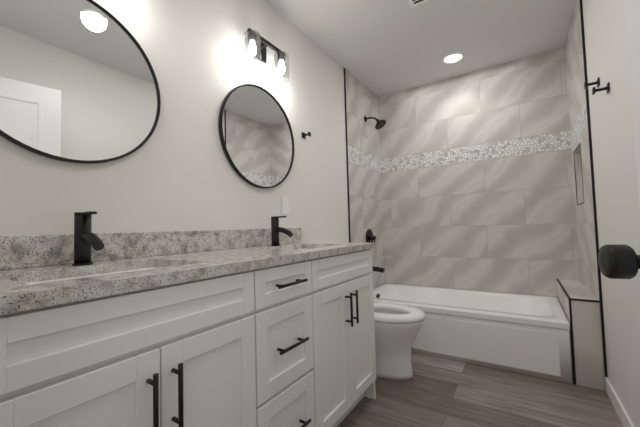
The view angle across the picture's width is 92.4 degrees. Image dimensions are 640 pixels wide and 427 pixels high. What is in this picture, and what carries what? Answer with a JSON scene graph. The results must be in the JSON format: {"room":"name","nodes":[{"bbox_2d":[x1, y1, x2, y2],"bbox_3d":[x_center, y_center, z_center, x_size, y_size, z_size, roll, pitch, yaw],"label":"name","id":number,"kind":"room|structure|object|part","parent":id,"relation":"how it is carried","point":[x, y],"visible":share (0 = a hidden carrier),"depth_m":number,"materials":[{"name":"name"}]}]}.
{"room":"bathroom","nodes":[
{"label":"bathroom","id":0,"kind":"room"},
{"bbox_2d":[0,0,348,241],"bbox_3d":[-0.572,-0.133,1.603,0.120,2.440,4.647,-3,-3,33],"label":"wall","id":1,"kind":"structure","parent":0,"point":[175,172],"depth_m":1.50,"materials":[{"name":"white paint"}]},
{"bbox_2d":[0,0,160,163],"bbox_3d":[-0.857,-0.480,1.065,0.022,0.610,0.610,-3,-3,33],"label":"mirror","id":2,"kind":"object","parent":1,"relation":"attached to","point":[79,82],"visible":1,"depth_m":1.06,"materials":[{"name":"clear glass"}]},
{"bbox_2d":[0,228,303,270],"bbox_3d":[-0.583,0.129,1.433,0.020,0.100,1.642,-3,-3,33],"label":"backsplash","id":3,"kind":"structure","parent":1,"relation":"attached to","point":[19,250],"depth_m":1.20,"materials":[{"name":"grey stone"}]},
{"bbox_2d":[218,84,293,188],"bbox_3d":[-0.349,-0.455,1.838,0.022,0.610,0.610,-3,-3,33],"label":"mirror","id":4,"kind":"object","parent":1,"relation":"attached to","point":[256,135],"visible":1,"depth_m":1.80,"materials":[{"name":"clear glass"}]},
{"bbox_2d":[244,28,288,83],"bbox_3d":[-0.322,-0.944,1.833,0.122,0.215,0.344,-3,-3,33],"label":"sconce","id":5,"kind":"object","parent":1,"relation":"attached to","point":[258,44],"visible":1,"depth_m":1.84,"materials":[{"name":"black"}]},
{"bbox_2d":[282,196,288,213],"bbox_3d":[-0.225,-0.055,2.010,0.007,0.116,0.072,-3,-3,33],"label":"electrical outlet plate","id":6,"kind":"object","parent":1,"relation":"attached to","point":[285,204],"visible":1,"depth_m":2.00,"materials":[{"name":"white plastic"}]},
{"bbox_2d":[302,132,310,138],"bbox_3d":[-0.096,-0.565,2.205,0.058,0.042,0.042,-3,-3,33],"label":"hook","id":7,"kind":"object","parent":1,"relation":"attached to","point":[304,135],"visible":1,"depth_m":2.20,"materials":[{"name":"black metal"}]},
{"bbox_2d":[345,69,384,288],"bbox_3d":[0.474,-0.097,3.080,0.010,2.440,0.788,-3,-3,33],"label":"tile","id":8,"kind":"structure","parent":1,"relation":"attached to","point":[365,185],"depth_m":3.07,"materials":[{"name":"tile"}]},
{"bbox_2d":[366,229,375,242],"bbox_3d":[0.519,0.241,3.050,0.064,0.170,0.170,-3,-3,33],"label":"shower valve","id":9,"kind":"structure","parent":8,"relation":"attached to","point":[370,237],"depth_m":3.04,"materials":[{"name":"black metal"}]},
{"bbox_2d":[364,116,385,129],"bbox_3d":[0.551,-0.916,3.060,0.217,0.160,0.120,-3,-3,33],"label":"shower head","id":10,"kind":"object","parent":8,"relation":"attached to","point":[380,124],"visible":0.98,"depth_m":3.04},
{"bbox_2d":[372,266,384,272],"bbox_3d":[0.563,0.546,3.013,0.150,0.068,0.064,-3,-3,33],"label":"tub spout","id":11,"kind":"object","parent":8,"relation":"attached to","point":[379,269],"visible":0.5,"depth_m":2.99,"materials":[{"name":"black metal"}]},
{"bbox_2d":[265,0,575,96],"bbox_3d":[0.151,-1.445,1.163,1.935,0.100,4.647,-3,-3,33],"label":"ceiling","id":12,"kind":"structure","parent":0,"point":[378,48],"depth_m":2.32,"materials":[{"name":"white paint"}]},
{"bbox_2d":[407,0,429,7],"bbox_3d":[0.641,-1.370,1.855,0.260,0.013,0.260,-3,-3,33],"label":"ceiling vent","id":13,"kind":"object","parent":12,"relation":"in","point":[413,3],"visible":1,"depth_m":1.98,"materials":[{"name":"white"}]},
{"bbox_2d":[441,52,464,63],"bbox_3d":[1.159,-1.350,2.676,0.194,0.008,0.194,-3,-3,33],"label":"recessed light","id":14,"kind":"object","parent":12,"relation":"in","point":[452,57],"visible":1,"depth_m":2.67,"materials":[{"name":"white"}]},
{"bbox_2d":[337,352,623,426],"bbox_3d":[0.221,1.092,1.051,1.935,0.100,4.647,-3,-3,33],"label":"floor","id":15,"kind":"structure","parent":0,"point":[434,391],"depth_m":1.72,"materials":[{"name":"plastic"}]},
{"bbox_2d":[0,247,375,426],"bbox_3d":[-0.334,0.630,1.249,0.590,0.870,1.630,-3,-3,33],"label":"bathroom vanity","id":16,"kind":"object","parent":15,"relation":"on","point":[273,326],"depth_m":0.84,"materials":[{"name":"white wood"}]},
{"bbox_2d":[0,243,375,306],"bbox_3d":[-0.354,0.181,1.281,0.564,0.030,1.642,-3,-3,33],"label":"countertop","id":17,"kind":"structure","parent":16,"relation":"on","point":[14,288],"depth_m":0.90,"materials":[{"name":"grey stone"}]},
{"bbox_2d":[68,211,107,266],"bbox_3d":[-0.723,0.078,0.962,0.153,0.168,0.054,-3,-3,33],"label":"faucet","id":18,"kind":"object","parent":17,"relation":"on","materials":[{"name":"black metal"}]},
{"bbox_2d":[24,263,163,278],"bbox_3d":[-0.596,0.252,0.875,0.312,0.158,0.432,-3,-3,33],"label":"sink","id":19,"kind":"object","parent":17,"relation":"in","point":[63,274],"depth_m":0.97,"materials":[{"name":"white ceramic"}]},
{"bbox_2d":[268,216,295,246],"bbox_3d":[-0.215,0.098,1.736,0.153,0.168,0.054,-3,-3,33],"label":"faucet","id":20,"kind":"object","parent":17,"relation":"on","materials":[{"name":"black metal"}]},
{"bbox_2d":[374,302,425,379],"bbox_3d":[0.365,0.662,2.171,0.738,0.848,0.456,-3,-3,33],"label":"toilet","id":21,"kind":"object","parent":15,"relation":"on","point":[397,327],"visible":0.31,"depth_m":1.98,"materials":[{"name":"white ceramic"}]},
{"bbox_3d":[0.447,0.463,2.123,0.529,0.460,0.388,-3,-3,33],"label":"seat","id":22,"kind":"part","parent":21,"relation":"part of","materials":[{"name":"white plastic"}]},
{"bbox_2d":[373,283,572,383],"bbox_3d":[1.128,0.900,2.612,1.495,0.369,0.786,-3,-3,33],"label":"bathtub","id":23,"kind":"object","parent":15,"relation":"on","point":[523,334],"visible":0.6,"depth_m":2.19,"materials":[{"name":"white ceramic"}]},
{"bbox_2d":[557,279,605,390],"bbox_3d":[1.817,0.789,2.170,0.142,0.517,0.778,-3,-3,33],"label":"tiled wall","id":24,"kind":"structure","parent":15,"relation":"on","point":[588,346],"depth_m":1.85,"materials":[{"name":"tile"}]},
{"bbox_2d":[557,279,599,384],"bbox_3d":[1.815,0.788,2.170,0.143,0.519,0.779,-3,-3,33],"label":"trim","id":25,"kind":"structure","parent":24,"relation":"attached to","point":[571,325],"depth_m":1.88,"materials":[{"name":"black metal"}]},
{"bbox_2d":[576,0,639,426],"bbox_3d":[0.932,-0.219,0.619,0.150,2.440,4.647,-3,-3,33],"label":"wall","id":26,"kind":"structure","parent":0,"point":[614,166],"depth_m":1.44,"materials":[{"name":"white paint"}]},
{"bbox_2d":[564,0,598,299],"bbox_3d":[1.895,-0.177,2.150,0.100,2.440,0.788,-3,-3,33],"label":"tiled wall","id":27,"kind":"structure","parent":26,"relation":"attached to","point":[584,212],"depth_m":2.12,"materials":[{"name":"tile"}]},
{"bbox_2d":[344,0,607,389],"bbox_3d":[1.120,-0.138,2.557,1.665,2.440,0.639,-3,-3,33],"label":"trim","id":28,"kind":"structure","parent":27,"relation":"attached to","point":[593,193],"depth_m":1.85,"materials":[{"name":"black metal"}]},
{"bbox_2d":[584,77,599,88],"bbox_3d":[1.443,-0.688,1.631,0.058,0.042,0.042,-3,-3,33],"label":"hook","id":29,"kind":"object","parent":26,"relation":"attached to","point":[586,84],"visible":1,"depth_m":1.63,"materials":[{"name":"black metal"}]},
{"bbox_2d":[592,82,609,94],"bbox_3d":[1.342,-0.593,1.468,0.058,0.042,0.042,-3,-3,33],"label":"hook","id":30,"kind":"object","parent":26,"relation":"attached to","point":[606,88],"visible":0.96,"depth_m":1.46,"materials":[{"name":"black metal"}]},
{"bbox_2d":[598,0,639,278],"bbox_3d":[0.467,-0.027,0.218,0.191,2.023,0.765,-3,-3,23],"label":"door","id":31,"kind":"structure","parent":26,"relation":"in","point":[620,261],"depth_m":0.56,"materials":[{"name":"white"}]},
{"bbox_2d":[605,377,634,426],"bbox_3d":[1.015,0.966,0.792,0.012,0.085,2.377,-3,-3,33],"label":"baseboard","id":32,"kind":"structure","parent":26,"relation":"attached to","point":[624,417],"depth_m":1.55,"materials":[{"name":"white wood"}]},
{"bbox_3d":[1.415,-0.126,3.007,1.665,2.440,0.120,-3,-3,33],"label":"wall","id":33,"kind":"structure","parent":0,"visible":0},
{"bbox_2d":[378,47,578,297],"bbox_3d":[1.379,-0.127,2.953,1.645,2.440,0.010,-3,-3,33],"label":"tile","id":34,"kind":"structure","parent":33,"relation":"attached to","point":[477,182],"depth_m":2.86,"materials":[{"name":"tile"}]}
]}

